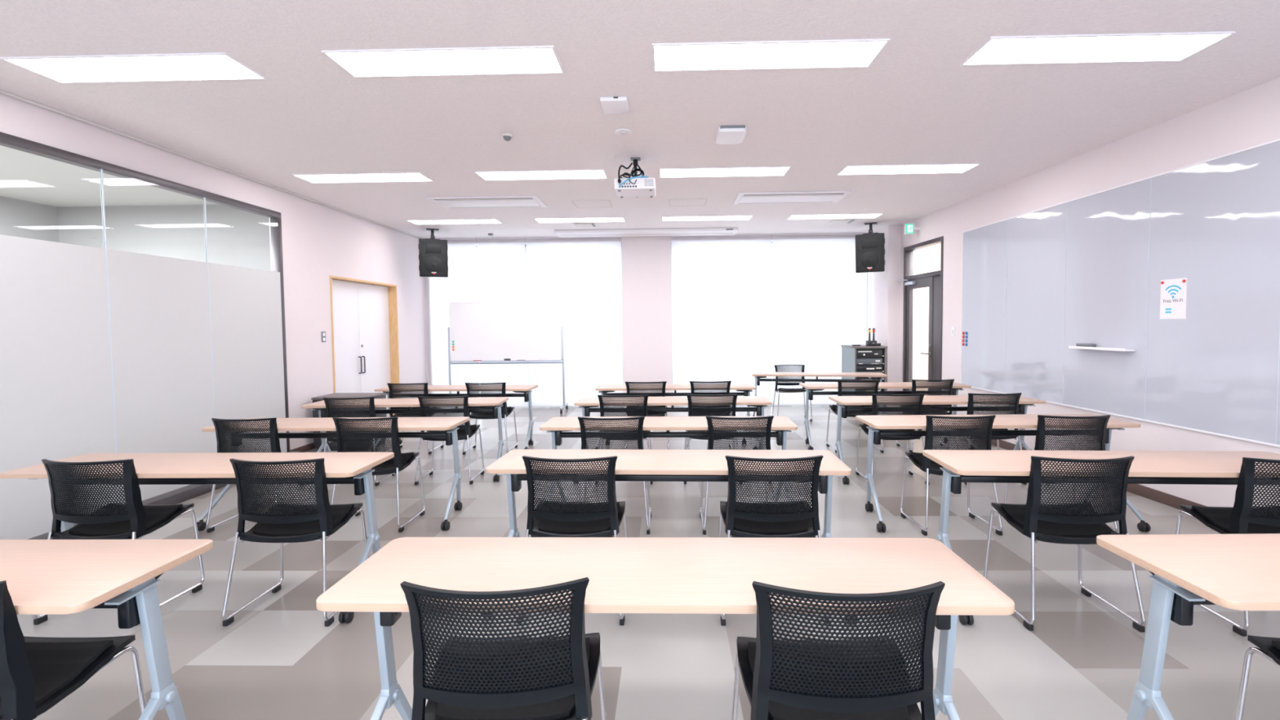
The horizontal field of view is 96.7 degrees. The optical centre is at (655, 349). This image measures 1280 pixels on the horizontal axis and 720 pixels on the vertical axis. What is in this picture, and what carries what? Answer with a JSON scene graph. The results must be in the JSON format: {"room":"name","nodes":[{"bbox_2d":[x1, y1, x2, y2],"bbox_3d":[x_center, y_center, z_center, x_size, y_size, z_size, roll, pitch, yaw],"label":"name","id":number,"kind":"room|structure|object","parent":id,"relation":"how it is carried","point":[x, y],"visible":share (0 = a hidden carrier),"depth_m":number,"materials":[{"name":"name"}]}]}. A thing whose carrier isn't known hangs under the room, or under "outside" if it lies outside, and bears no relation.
{"room":"classroom","nodes":[
{"label":"classroom","id":0,"kind":"room"},
{"bbox_2d":[0,195,58,242],"bbox_3d":[-7.501,-0.072,2.314,0.100,2.950,10.100,-1,2,1],"label":"wall","id":1,"kind":"structure","parent":0,"point":[18,218],"depth_m":6.68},
{"bbox_2d":[57,204,271,271],"bbox_3d":[-5.736,-0.294,7.071,3.220,2.950,0.100,-1,2,1],"label":"wall","id":2,"kind":"structure","parent":0,"point":[237,237],"depth_m":6.97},
{"bbox_2d":[0,93,426,449],"bbox_3d":[-4.240,-0.163,3.690,0.200,2.950,12.800,-1,2,1],"label":"wall","id":3,"kind":"structure","parent":0,"point":[320,242],"depth_m":6.60,"materials":[{"name":"paint"}]},
{"bbox_2d":[0,131,302,539],"bbox_3d":[-4.104,0.042,2.094,0.240,2.675,8.200,-1,2,1],"label":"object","id":4,"kind":"structure","parent":3,"relation":"in","point":[103,350],"depth_m":4.33,"materials":[{"name":"white glass"}]},
{"bbox_2d":[0,89,422,238],"bbox_3d":[-4.072,-1.746,6.371,0.016,0.018,6.700,-1,2,1],"label":"trim","id":5,"kind":"structure","parent":3,"relation":"attached to","point":[2,92],"depth_m":4.75,"materials":[{"name":"white plastic"}]},
{"bbox_2d":[289,442,316,452],"bbox_3d":[-4.025,1.083,8.100,0.012,0.075,3.650,-1,2,1],"label":"baseboard","id":6,"kind":"structure","parent":3,"relation":"attached to","point":[304,448],"depth_m":6.59,"materials":[{"name":"brown plastic"}]},
{"bbox_2d":[329,275,399,417],"bbox_3d":[-4.121,0.082,8.018,0.180,2.085,1.740,-1,2,1],"label":"door","id":7,"kind":"structure","parent":3,"relation":"in","point":[364,313],"depth_m":8.08,"materials":[{"name":"white wood"}]},
{"bbox_2d":[0,0,1279,239],"bbox_3d":[-1.637,-1.718,3.516,12.000,0.120,13.100,-1,2,1],"label":"ceiling","id":8,"kind":"structure","parent":0,"point":[915,103],"depth_m":3.87,"materials":[{"name":"white paint"}]},
{"bbox_2d":[0,52,266,83],"bbox_3d":[-3.004,-1.631,3.309,1.279,0.010,0.326,-1,2,1],"label":"recessed light","id":9,"kind":"object","parent":8,"relation":"in","point":[220,66],"visible":1,"depth_m":3.29,"materials":[{"name":"white plastic"}]},
{"bbox_2d":[292,172,434,183],"bbox_3d":[-2.950,-1.737,5.769,1.279,0.010,0.326,-1,2,1],"label":"recessed light","id":10,"kind":"object","parent":8,"relation":"in","point":[394,176],"visible":1,"depth_m":5.75,"materials":[{"name":"white plastic"}]},
{"bbox_2d":[417,228,448,277],"bbox_3d":[-3.485,-1.498,8.903,0.422,0.748,0.410,-2,3,-24],"label":"loudspeaker","id":11,"kind":"object","parent":8,"relation":"hanging from","point":[433,253],"visible":1,"depth_m":8.75,"materials":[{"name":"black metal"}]},
{"bbox_2d":[420,240,446,275],"bbox_3d":[-3.417,-1.402,8.754,0.370,0.532,0.070,-2,3,-24],"label":"grille","id":12,"kind":"object","parent":11,"relation":"attached to","point":[433,252],"depth_m":8.74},
{"bbox_2d":[321,45,564,77],"bbox_3d":[-1.190,-1.647,3.269,1.279,0.010,0.326,-1,2,1],"label":"recessed light","id":13,"kind":"object","parent":8,"relation":"in","point":[533,60],"visible":1,"depth_m":3.25,"materials":[{"name":"white plastic"}]},
{"bbox_2d":[407,218,502,224],"bbox_3d":[-2.896,-1.844,8.229,1.279,0.010,0.326,-1,2,1],"label":"recessed light","id":14,"kind":"object","parent":8,"relation":"in","point":[468,220],"visible":1,"depth_m":8.21,"materials":[{"name":"white plastic"}]},
{"bbox_2d":[426,195,546,208],"bbox_3d":[-2.032,-1.788,6.940,1.300,0.028,0.580,-1,2,1],"label":"air conditioner","id":15,"kind":"object","parent":8,"relation":"attached to","point":[486,202],"visible":1,"depth_m":6.83,"materials":[{"name":"white plastic"}]},
{"bbox_2d":[435,199,541,207],"bbox_3d":[-2.031,-1.779,6.941,1.200,0.011,0.340,-1,2,1],"label":"grille","id":16,"kind":"object","parent":15,"relation":"attached to","point":[502,202],"depth_m":6.91,"materials":[{"name":"white plastic"}]},
{"bbox_2d":[474,168,608,180],"bbox_3d":[-1.137,-1.753,5.729,1.279,0.010,0.326,-1,2,1],"label":"recessed light","id":17,"kind":"object","parent":8,"relation":"in","point":[598,173],"visible":1,"depth_m":5.71,"materials":[{"name":"white plastic"}]},
{"bbox_2d":[533,217,625,222],"bbox_3d":[-1.083,-1.860,8.189,1.279,0.010,0.326,-1,2,1],"label":"recessed light","id":18,"kind":"object","parent":8,"relation":"in","point":[583,219],"visible":1,"depth_m":8.17,"materials":[{"name":"white plastic"}]},
{"bbox_2d":[572,222,598,226],"bbox_3d":[-1.056,-1.875,8.572,0.340,0.014,0.320,-1,2,1],"label":"ceiling vent","id":19,"kind":"object","parent":8,"relation":"in","point":[593,224],"visible":1,"depth_m":8.54,"materials":[{"name":"white plastic"}]},
{"bbox_2d":[571,200,613,208],"bbox_3d":[-0.787,-1.820,7.127,0.464,0.004,0.424,-1,2,1],"label":"ceiling hatch","id":20,"kind":"object","parent":8,"relation":"attached to","point":[580,203],"visible":1,"depth_m":7.10,"materials":[{"name":"white plastic"}]},
{"bbox_2d":[600,96,629,114],"bbox_3d":[-0.278,-1.674,3.907,0.180,0.028,0.243,-1,2,1],"label":"ceiling sensor","id":21,"kind":"object","parent":8,"relation":"attached to","point":[611,105],"visible":1,"depth_m":3.87,"materials":[{"name":"white plastic"}]},
{"bbox_2d":[614,128,631,135],"bbox_3d":[-0.254,-1.703,4.467,0.130,0.020,0.130,-1,2,1],"label":"smoke detector","id":22,"kind":"object","parent":8,"relation":"attached to","point":[623,131],"visible":1,"depth_m":4.44,"materials":[{"name":"white plastic"}]},
{"bbox_2d":[614,157,655,198],"bbox_3d":[-0.183,-1.583,5.211,0.360,0.325,0.400,-1,2,1],"label":"projector","id":23,"kind":"object","parent":8,"relation":"hanging from","point":[636,186],"visible":1,"depth_m":5.06,"materials":[{"name":"white plastic"}]},
{"bbox_2d":[554,227,737,237],"bbox_3d":[-0.151,-1.893,9.236,2.920,0.052,0.452,-1,2,1],"label":"screen housing","id":24,"kind":"object","parent":8,"relation":"attached to","point":[699,231],"visible":1,"depth_m":9.07,"materials":[{"name":"white plastic"}]},
{"bbox_2d":[669,198,707,206],"bbox_3d":[0.402,-1.831,7.100,0.464,0.004,0.424,-1,2,1],"label":"ceiling hatch","id":25,"kind":"object","parent":8,"relation":"attached to","point":[686,202],"visible":1,"depth_m":7.10,"materials":[{"name":"white plastic"}]},
{"bbox_2d":[662,215,752,221],"bbox_3d":[0.731,-1.876,8.148,1.279,0.010,0.326,-1,2,1],"label":"recessed light","id":26,"kind":"object","parent":8,"relation":"in","point":[699,217],"visible":1,"depth_m":8.13,"materials":[{"name":"white plastic"}]},
{"bbox_2d":[658,166,791,177],"bbox_3d":[0.677,-1.770,5.688,1.279,0.010,0.326,-1,2,1],"label":"recessed light","id":27,"kind":"object","parent":8,"relation":"in","point":[752,171],"visible":1,"depth_m":5.67,"materials":[{"name":"white plastic"}]},
{"bbox_2d":[715,124,746,144],"bbox_3d":[0.596,-1.701,4.516,0.220,0.045,0.315,-1,2,1],"label":"wireless access point","id":28,"kind":"object","parent":8,"relation":"attached to","point":[733,134],"visible":1,"depth_m":4.45,"materials":[{"name":"white plastic"}]},
{"bbox_2d":[652,38,889,71],"bbox_3d":[0.623,-1.663,3.228,1.279,0.010,0.326,-1,2,1],"label":"recessed light","id":29,"kind":"object","parent":8,"relation":"in","point":[845,53],"visible":1,"depth_m":3.21,"materials":[{"name":"white plastic"}]},
{"bbox_2d":[733,191,851,204],"bbox_3d":[1.617,-1.820,6.859,1.300,0.028,0.580,-1,2,1],"label":"air conditioner","id":30,"kind":"object","parent":8,"relation":"attached to","point":[811,197],"visible":1,"depth_m":6.76,"materials":[{"name":"white plastic"}]},
{"bbox_2d":[737,195,844,203],"bbox_3d":[1.617,-1.812,6.859,1.200,0.011,0.340,-1,2,1],"label":"grille","id":31,"kind":"object","parent":30,"relation":"attached to","point":[776,198],"depth_m":6.84,"materials":[{"name":"white plastic"}]},
{"bbox_2d":[786,213,883,219],"bbox_3d":[2.544,-1.892,8.108,1.279,0.010,0.326,-1,2,1],"label":"recessed light","id":32,"kind":"object","parent":8,"relation":"in","point":[872,215],"visible":1,"depth_m":8.09,"materials":[{"name":"white plastic"}]},
{"bbox_2d":[828,218,857,223],"bbox_3d":[2.793,-1.909,8.486,0.340,0.014,0.320,-1,2,1],"label":"ceiling vent","id":33,"kind":"object","parent":8,"relation":"in","point":[835,220],"visible":1,"depth_m":8.43,"materials":[{"name":"white plastic"}]},
{"bbox_2d":[855,222,884,272],"bbox_3d":[3.320,-1.557,8.766,0.422,0.753,0.433,1,3,27],"label":"loudspeaker","id":34,"kind":"object","parent":8,"relation":"hanging from","point":[870,246],"visible":1,"depth_m":8.61,"materials":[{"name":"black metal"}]},
{"bbox_2d":[856,234,882,271],"bbox_3d":[3.244,-1.454,8.621,0.370,0.529,0.097,1,3,27],"label":"grille","id":35,"kind":"object","parent":34,"relation":"attached to","point":[868,246],"depth_m":8.61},
{"bbox_2d":[836,163,980,174],"bbox_3d":[2.490,-1.786,5.648,1.279,0.010,0.326,-1,2,1],"label":"recessed light","id":36,"kind":"object","parent":8,"relation":"in","point":[955,167],"visible":1,"depth_m":5.63,"materials":[{"name":"white plastic"}]},
{"bbox_2d":[960,31,1235,66],"bbox_3d":[2.436,-1.679,3.188,1.279,0.010,0.326,-1,2,1],"label":"recessed light","id":37,"kind":"object","parent":8,"relation":"in","point":[1157,46],"visible":1,"depth_m":3.17,"materials":[{"name":"white plastic"}]},
{"bbox_2d":[423,232,871,407],"bbox_3d":[0.041,-0.472,9.875,8.550,2.950,0.230,-1,2,1],"label":"wall","id":38,"kind":"structure","parent":0,"point":[646,260],"depth_m":9.76,"materials":[{"name":"paint"}]},
{"bbox_2d":[424,238,479,408],"bbox_3d":[-3.525,-0.443,9.854,0.896,2.933,0.029,-1,2,1],"label":"roller blind","id":39,"kind":"object","parent":38,"relation":"attached to","point":[460,284],"visible":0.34,"depth_m":9.85,"materials":[{"name":"fabric"}]},
{"bbox_2d":[475,243,623,407],"bbox_3d":[-2.231,-0.405,9.993,3.340,2.850,0.060,-1,2,1],"label":"window","id":40,"kind":"structure","parent":38,"relation":"in","point":[621,243],"depth_m":9.93,"materials":[{"name":"metal"}]},
{"bbox_2d":[476,237,528,407],"bbox_3d":[-2.645,-0.451,9.835,0.836,2.933,0.029,-1,2,1],"label":"roller blind","id":41,"kind":"object","parent":40,"relation":"attached to","point":[501,261],"visible":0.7,"depth_m":9.81,"materials":[{"name":"fabric"}]},
{"bbox_2d":[525,236,622,407],"bbox_3d":[-1.393,-0.462,9.807,1.641,2.933,0.029,-1,2,1],"label":"roller blind","id":42,"kind":"object","parent":40,"relation":"attached to","point":[584,273],"visible":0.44,"depth_m":9.80,"materials":[{"name":"fabric"}]},
{"bbox_2d":[671,240,867,405],"bbox_3d":[1.973,-0.442,9.899,3.390,2.850,0.060,-1,2,1],"label":"window","id":43,"kind":"structure","parent":38,"relation":"in","point":[771,241],"depth_m":9.86,"materials":[{"name":"metal"}]},
{"bbox_2d":[671,234,771,406],"bbox_3d":[1.131,-0.484,9.750,1.701,2.933,0.029,-1,2,1],"label":"roller blind","id":44,"kind":"object","parent":43,"relation":"attached to","point":[722,284],"visible":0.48,"depth_m":9.75,"materials":[{"name":"fabric"}]},
{"bbox_2d":[772,232,867,405],"bbox_3d":[2.798,-0.499,9.713,1.606,2.933,0.029,-1,2,1],"label":"roller blind","id":45,"kind":"object","parent":43,"relation":"attached to","point":[820,299],"visible":0.69,"depth_m":9.71,"materials":[{"name":"fabric"}]},
{"bbox_2d":[17,405,1279,719],"bbox_3d":[-0.116,1.279,3.543,8.388,0.001,13.514,-1,2,1],"label":"floor","id":46,"kind":"structure","parent":0,"point":[278,659],"depth_m":2.72,"materials":[{"name":"plastic"}]},
{"bbox_2d":[0,580,146,719],"bbox_3d":[-1.856,0.979,1.593,0.518,0.801,0.429,-1,2,1],"label":"chair","id":47,"kind":"object","parent":46,"relation":"on","point":[37,673],"visible":1,"depth_m":1.60,"materials":[{"name":"black plastic"}]},
{"bbox_2d":[0,538,213,719],"bbox_3d":[-2.380,1.021,1.688,1.808,0.720,0.534,-1,2,1],"label":"table","id":48,"kind":"object","parent":46,"relation":"on","point":[42,576],"visible":1,"depth_m":1.72,"materials":[{"name":"brown wood"}]},
{"bbox_2d":[31,458,204,626],"bbox_3d":[-2.762,0.930,2.936,0.518,0.801,0.429,0,2,2],"label":"chair","id":49,"kind":"object","parent":46,"relation":"on","point":[131,519],"visible":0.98,"depth_m":2.78,"materials":[{"name":"black plastic"}]},
{"bbox_2d":[0,452,394,622],"bbox_3d":[-2.379,0.964,3.007,1.808,0.720,0.534,-1,2,1],"label":"table","id":50,"kind":"object","parent":46,"relation":"on","point":[340,468],"visible":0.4,"depth_m":3.02,"materials":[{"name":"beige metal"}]},
{"bbox_2d":[205,417,314,532],"bbox_3d":[-2.895,0.878,4.171,0.518,0.801,0.429,-1,2,1],"label":"chair","id":51,"kind":"object","parent":46,"relation":"on","point":[223,436],"visible":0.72,"depth_m":3.99,"materials":[{"name":"black plastic"}]},
{"bbox_2d":[221,457,369,626],"bbox_3d":[-1.822,0.922,2.910,0.518,0.801,0.429,-1,2,1],"label":"chair","id":52,"kind":"object","parent":46,"relation":"on","point":[282,522],"visible":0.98,"depth_m":2.75,"materials":[{"name":"black plastic"}]},
{"bbox_2d":[196,417,470,530],"bbox_3d":[-2.355,0.910,4.243,1.808,0.720,0.534,-1,2,1],"label":"table","id":53,"kind":"object","parent":46,"relation":"on","point":[446,427],"visible":0.61,"depth_m":4.24,"materials":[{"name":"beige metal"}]},
{"bbox_2d":[311,392,386,450],"bbox_3d":[-3.642,0.861,6.795,0.660,0.625,0.480,-1,2,1],"label":"base cabinet","id":54,"kind":"object","parent":46,"relation":"on","point":[317,442],"visible":0.27,"depth_m":6.62,"materials":[{"name":"grey plastic"}]},
{"bbox_2d":[323,396,395,485],"bbox_3d":[-2.775,0.828,5.309,0.518,0.801,0.429,-1,2,0],"label":"chair","id":55,"kind":"object","parent":46,"relation":"on","point":[330,406],"visible":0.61,"depth_m":5.13,"materials":[{"name":"black plastic"}]},
{"bbox_2d":[330,417,425,532],"bbox_3d":[-2.030,0.870,4.152,0.518,0.801,0.429,-1,2,1],"label":"chair","id":56,"kind":"object","parent":46,"relation":"on","point":[394,465],"visible":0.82,"depth_m":3.98,"materials":[{"name":"black plastic"}]},
{"bbox_2d":[299,396,508,484],"bbox_3d":[-2.354,0.859,5.428,1.808,0.720,0.534,-1,2,-2],"label":"table","id":57,"kind":"object","parent":46,"relation":"on","point":[495,402],"visible":0.45,"depth_m":5.43,"materials":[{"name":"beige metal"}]},
{"bbox_2d":[384,382,444,454],"bbox_3d":[-2.787,0.774,6.569,0.518,0.801,0.429,-1,2,1],"label":"chair","id":58,"kind":"object","parent":46,"relation":"on","point":[400,387],"visible":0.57,"depth_m":6.40,"materials":[{"name":"black plastic"}]},
{"bbox_2d":[414,395,484,484],"bbox_3d":[-1.929,0.819,5.330,0.518,0.801,0.429,-1,2,0],"label":"chair","id":59,"kind":"object","parent":46,"relation":"on","point":[465,432],"visible":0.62,"depth_m":5.16,"materials":[{"name":"black plastic"}]},
{"bbox_2d":[371,384,537,452],"bbox_3d":[-2.317,0.806,6.653,1.808,0.720,0.534,0,2,4],"label":"table","id":60,"kind":"object","parent":46,"relation":"on","point":[526,388],"visible":0.5,"depth_m":6.63,"materials":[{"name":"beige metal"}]},
{"bbox_2d":[462,382,517,454],"bbox_3d":[-1.898,0.767,6.529,0.518,0.801,0.429,-1,2,1],"label":"chair","id":61,"kind":"object","parent":46,"relation":"on","point":[505,411],"visible":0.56,"depth_m":6.37,"materials":[{"name":"black plastic"}]},
{"bbox_2d":[400,577,606,719],"bbox_3d":[-0.396,0.966,1.569,0.518,0.801,0.429,-1,2,-2],"label":"chair","id":62,"kind":"object","parent":46,"relation":"on","point":[550,677],"visible":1,"depth_m":1.40,"materials":[{"name":"black plastic"}]},
{"bbox_2d":[444,301,568,414],"bbox_3d":[-2.493,0.127,9.491,1.942,1.835,0.579,-1,2,1],"label":"whiteboard","id":63,"kind":"object","parent":46,"relation":"on","point":[522,332],"visible":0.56,"depth_m":9.46,"materials":[{"name":"plastic"}]},
{"bbox_2d":[448,360,561,362],"bbox_3d":[-2.493,0.195,9.447,1.860,0.020,0.074,-1,2,1],"label":"tray","id":64,"kind":"object","parent":63,"relation":"on","point":[450,361],"depth_m":9.42,"materials":[{"name":"metal"}]},
{"bbox_2d":[516,455,627,625],"bbox_3d":[-0.402,0.908,2.900,0.518,0.801,0.429,0,2,3],"label":"chair","id":65,"kind":"object","parent":46,"relation":"on","point":[549,518],"visible":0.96,"depth_m":2.74,"materials":[{"name":"black plastic"}]},
{"bbox_2d":[577,416,651,534],"bbox_3d":[-0.298,0.857,4.067,0.518,0.801,0.429,-1,2,1],"label":"chair","id":66,"kind":"object","parent":46,"relation":"on","point":[639,440],"visible":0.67,"depth_m":3.88,"materials":[{"name":"black plastic"}]},
{"bbox_2d":[595,394,653,484],"bbox_3d":[-0.285,0.804,5.284,0.518,0.801,0.429,-1,2,1],"label":"chair","id":67,"kind":"object","parent":46,"relation":"on","point":[602,402],"visible":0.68,"depth_m":5.10,"materials":[{"name":"black plastic"}]},
{"bbox_2d":[623,381,669,449],"bbox_3d":[-0.102,0.751,6.469,0.518,0.801,0.429,-1,2,1],"label":"chair","id":68,"kind":"object","parent":46,"relation":"on","point":[633,384],"visible":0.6,"depth_m":6.29,"materials":[{"name":"black plastic"}]},
{"bbox_2d":[315,537,1014,719],"bbox_3d":[0.017,0.999,1.645,1.808,0.720,0.535,0,2,2],"label":"table","id":69,"kind":"object","parent":46,"relation":"on","point":[625,575],"visible":0.92,"depth_m":1.65,"materials":[{"name":"beige wood"}]},
{"bbox_2d":[539,416,797,501],"bbox_3d":[0.093,0.890,4.143,1.808,0.720,0.534,0,2,2],"label":"table","id":70,"kind":"object","parent":46,"relation":"on","point":[557,426],"visible":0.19,"depth_m":4.14,"materials":[{"name":"beige metal"}]},
{"bbox_2d":[483,448,857,623],"bbox_3d":[0.060,0.941,2.978,1.808,0.720,0.535,0,2,3],"label":"table","id":71,"kind":"object","parent":46,"relation":"on","point":[640,465],"visible":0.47,"depth_m":2.99,"materials":[{"name":"beige metal"}]},
{"bbox_2d":[573,395,771,483],"bbox_3d":[0.163,0.837,5.356,1.808,0.720,0.535,0,2,2],"label":"table","id":72,"kind":"object","parent":46,"relation":"on","point":[760,402],"visible":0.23,"depth_m":5.34,"materials":[{"name":"beige laminate"}]},
{"bbox_2d":[595,383,756,448],"bbox_3d":[0.229,0.786,6.543,1.808,0.720,0.535,0,2,2],"label":"table","id":73,"kind":"object","parent":46,"relation":"on","point":[744,389],"visible":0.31,"depth_m":6.53,"materials":[{"name":"beige metal"}]},
{"bbox_2d":[686,380,733,449],"bbox_3d":[0.614,0.745,6.453,0.518,0.801,0.429,-1,2,1],"label":"chair","id":74,"kind":"object","parent":46,"relation":"on","point":[726,384],"visible":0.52,"depth_m":6.27,"materials":[{"name":"black plastic"}]},
{"bbox_2d":[684,394,742,484],"bbox_3d":[0.515,0.797,5.266,0.518,0.801,0.429,-1,2,1],"label":"chair","id":75,"kind":"object","parent":46,"relation":"on","point":[690,397],"visible":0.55,"depth_m":5.09,"materials":[{"name":"black plastic"}]},
{"bbox_2d":[699,415,775,534],"bbox_3d":[0.581,0.849,4.040,0.518,0.801,0.429,-1,2,1],"label":"chair","id":76,"kind":"object","parent":46,"relation":"on","point":[711,438],"visible":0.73,"depth_m":3.86,"materials":[{"name":"black plastic"}]},
{"bbox_2d":[718,455,831,625],"bbox_3d":[0.572,0.900,2.868,0.518,0.801,0.429,0,2,2],"label":"chair","id":77,"kind":"object","parent":46,"relation":"on","point":[768,519],"visible":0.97,"depth_m":2.71,"materials":[{"name":"black plastic"}]},
{"bbox_2d":[772,364,812,421],"bbox_3d":[2.025,0.644,8.467,0.518,0.801,0.429,-1,2,1],"label":"chair","id":78,"kind":"object","parent":46,"relation":"on","point":[779,390],"visible":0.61,"depth_m":8.60,"materials":[{"name":"black plastic"}]},
{"bbox_2d":[751,372,887,416],"bbox_3d":[2.283,0.700,8.059,1.808,0.720,0.534,0,3,10],"label":"table","id":79,"kind":"object","parent":46,"relation":"on","point":[877,375],"visible":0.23,"depth_m":7.96,"materials":[{"name":"beige metal"}]},
{"bbox_2d":[731,581,945,719],"bbox_3d":[0.473,0.958,1.539,0.518,0.801,0.429,-1,2,1],"label":"chair","id":80,"kind":"object","parent":46,"relation":"on","point":[866,677],"visible":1,"depth_m":1.37,"materials":[{"name":"black plastic"}]},
{"bbox_2d":[826,379,883,453],"bbox_3d":[2.240,0.731,6.417,0.518,0.801,0.429,-1,2,1],"label":"chair","id":81,"kind":"object","parent":46,"relation":"on","point":[833,407],"visible":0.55,"depth_m":6.25,"materials":[{"name":"black plastic"}]},
{"bbox_2d":[840,344,887,412],"bbox_3d":[3.361,0.470,9.203,0.514,1.060,0.690,-1,2,1],"label":"equipment rack","id":82,"kind":"object","parent":46,"relation":"on","point":[862,358],"visible":0.52,"depth_m":8.89,"materials":[{"name":"grey metal"}]},
{"bbox_2d":[865,340,880,346],"bbox_3d":[3.425,-0.092,8.936,0.210,0.085,0.112,-1,2,1],"label":"charger","id":83,"kind":"object","parent":82,"relation":"on","point":[868,343],"visible":1,"depth_m":8.88,"materials":[{"name":"grey plastic"}]},
{"bbox_2d":[799,382,972,449],"bbox_3d":[2.601,0.764,6.497,1.808,0.720,0.535,-1,2,1],"label":"table","id":84,"kind":"object","parent":46,"relation":"on","point":[810,387],"visible":0.53,"depth_m":6.50,"materials":[{"name":"beige metal"}]},
{"bbox_2d":[855,393,929,484],"bbox_3d":[2.143,0.785,5.170,0.518,0.801,0.429,-1,2,1],"label":"chair","id":85,"kind":"object","parent":46,"relation":"on","point":[874,406],"visible":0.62,"depth_m":5.00,"materials":[{"name":"black plastic"}]},
{"bbox_2d":[896,378,958,452],"bbox_3d":[3.050,0.723,6.398,0.518,0.801,0.429,-1,2,1],"label":"chair","id":86,"kind":"object","parent":46,"relation":"on","point":[948,383],"visible":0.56,"depth_m":6.22,"materials":[{"name":"black plastic"}]},
{"bbox_2d":[828,395,1045,484],"bbox_3d":[2.569,0.819,5.244,1.808,0.720,0.534,-1,2,1],"label":"table","id":87,"kind":"object","parent":46,"relation":"on","point":[844,402],"visible":0.48,"depth_m":5.25,"materials":[{"name":"beige metal"}]},
{"bbox_2d":[900,414,1002,535],"bbox_3d":[2.057,0.837,3.982,0.518,0.801,0.429,-1,2,1],"label":"chair","id":88,"kind":"object","parent":46,"relation":"on","point":[926,464],"visible":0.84,"depth_m":3.81,"materials":[{"name":"black plastic"}]},
{"bbox_2d":[946,392,1026,484],"bbox_3d":[2.983,0.778,5.151,0.518,0.801,0.429,-1,2,1],"label":"chair","id":89,"kind":"object","parent":46,"relation":"on","point":[1015,399],"visible":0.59,"depth_m":4.97,"materials":[{"name":"black plastic"}]},
{"bbox_2d":[855,413,1151,532],"bbox_3d":[2.422,0.870,4.085,1.808,0.720,0.535,-1,2,1],"label":"table","id":90,"kind":"object","parent":46,"relation":"on","point":[876,424],"visible":0.73,"depth_m":4.09,"materials":[{"name":"beige wood"}]},
{"bbox_2d":[1004,414,1118,532],"bbox_3d":[2.796,0.832,3.946,0.518,0.801,0.429,0,2,4],"label":"chair","id":91,"kind":"object","parent":46,"relation":"on","point":[1100,427],"visible":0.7,"depth_m":3.76,"materials":[{"name":"black plastic"}]},
{"bbox_2d":[983,455,1146,631],"bbox_3d":[1.986,0.889,2.795,0.518,0.801,0.429,0,2,2],"label":"chair","id":92,"kind":"object","parent":46,"relation":"on","point":[1079,523],"visible":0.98,"depth_m":2.63,"materials":[{"name":"black plastic"}]},
{"bbox_2d":[922,449,1279,625],"bbox_3d":[2.359,0.924,2.851,1.808,0.720,0.534,0,2,4],"label":"table","id":93,"kind":"object","parent":46,"relation":"on","point":[1013,466],"visible":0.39,"depth_m":2.88,"materials":[{"name":"beige wood"}]},
{"bbox_2d":[1096,533,1279,719],"bbox_3d":[2.344,0.977,1.623,1.808,0.720,0.534,-1,2,0],"label":"table","id":94,"kind":"object","parent":46,"relation":"on","point":[1234,571],"visible":1,"depth_m":1.68,"materials":[{"name":"beige wood"}]},
{"bbox_2d":[1175,457,1279,636],"bbox_3d":[2.909,0.883,2.724,0.518,0.801,0.429,0,2,4],"label":"chair","id":95,"kind":"object","parent":46,"relation":"on","point":[1244,517],"visible":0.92,"depth_m":2.60,"materials":[{"name":"black plastic"}]},
{"bbox_2d":[1234,635,1279,719],"bbox_3d":[2.003,0.944,1.515,0.518,0.801,0.429,0,2,2],"label":"chair","id":96,"kind":"object","parent":46,"relation":"on","point":[1269,647],"visible":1,"depth_m":1.70,"materials":[{"name":"black plastic"}]},
{"bbox_2d":[915,243,941,391],"bbox_3d":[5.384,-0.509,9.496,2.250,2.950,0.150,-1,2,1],"label":"door glass","id":97,"kind":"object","parent":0,"point":[928,259],"depth_m":9.44,"materials":[{"name":"clear glass"}]},
{"bbox_2d":[899,76,1279,506],"bbox_3d":[4.041,-0.237,3.509,0.180,2.950,12.810,-1,2,-1],"label":"wall","id":98,"kind":"structure","parent":0,"point":[1250,117],"depth_m":4.74,"materials":[{"name":"paint"}]},
{"bbox_2d":[871,225,916,412],"bbox_3d":[3.885,-0.487,9.330,0.440,2.950,0.750,-1,2,1],"label":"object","id":99,"kind":"structure","parent":98,"relation":"attached to","point":[885,286],"depth_m":8.98,"materials":[{"name":"paint"}]},
{"bbox_2d":[904,223,919,234],"bbox_3d":[3.748,-1.757,8.300,0.225,0.150,0.048,-1,2,-1],"label":"exit sign","id":100,"kind":"object","parent":98,"relation":"attached to","point":[909,228],"visible":1,"depth_m":8.28,"materials":[{"name":"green plastic"}]},
{"bbox_2d":[897,235,943,414],"bbox_3d":[3.865,-0.256,8.269,0.249,2.580,1.151,-1,2,-1],"label":"door","id":101,"kind":"structure","parent":98,"relation":"in","point":[932,280],"depth_m":8.11,"materials":[{"name":"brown metal"}]},
{"bbox_2d":[946,428,1204,511],"bbox_3d":[3.978,1.239,2.484,0.012,0.090,10.438,-1,2,-1],"label":"baseboard","id":102,"kind":"structure","parent":98,"relation":"attached to","point":[1154,495],"depth_m":4.51,"materials":[{"name":"brown plastic"}]},
{"bbox_2d":[960,138,1279,447],"bbox_3d":[3.940,-0.346,3.442,0.027,1.939,7.486,-1,2,-1],"label":"board","id":103,"kind":"object","parent":98,"relation":"attached to","point":[1038,284],"visible":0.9,"depth_m":4.53,"materials":[{"name":"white glass"}]},
{"bbox_2d":[1068,346,1135,351],"bbox_3d":[3.868,-0.007,4.948,0.090,0.024,0.620,-1,2,-1],"label":"tray","id":104,"kind":"object","parent":103,"relation":"attached to","point":[1069,347],"visible":1,"depth_m":4.89,"materials":[{"name":"white plastic"}]},
{"bbox_2d":[1160,277,1186,319],"bbox_3d":[3.918,-0.381,4.307,0.002,0.302,0.213,-1,2,-1],"label":"notice","id":105,"kind":"object","parent":103,"relation":"attached to","point":[1173,295],"visible":1,"depth_m":4.30,"materials":[{"name":"white paper"}]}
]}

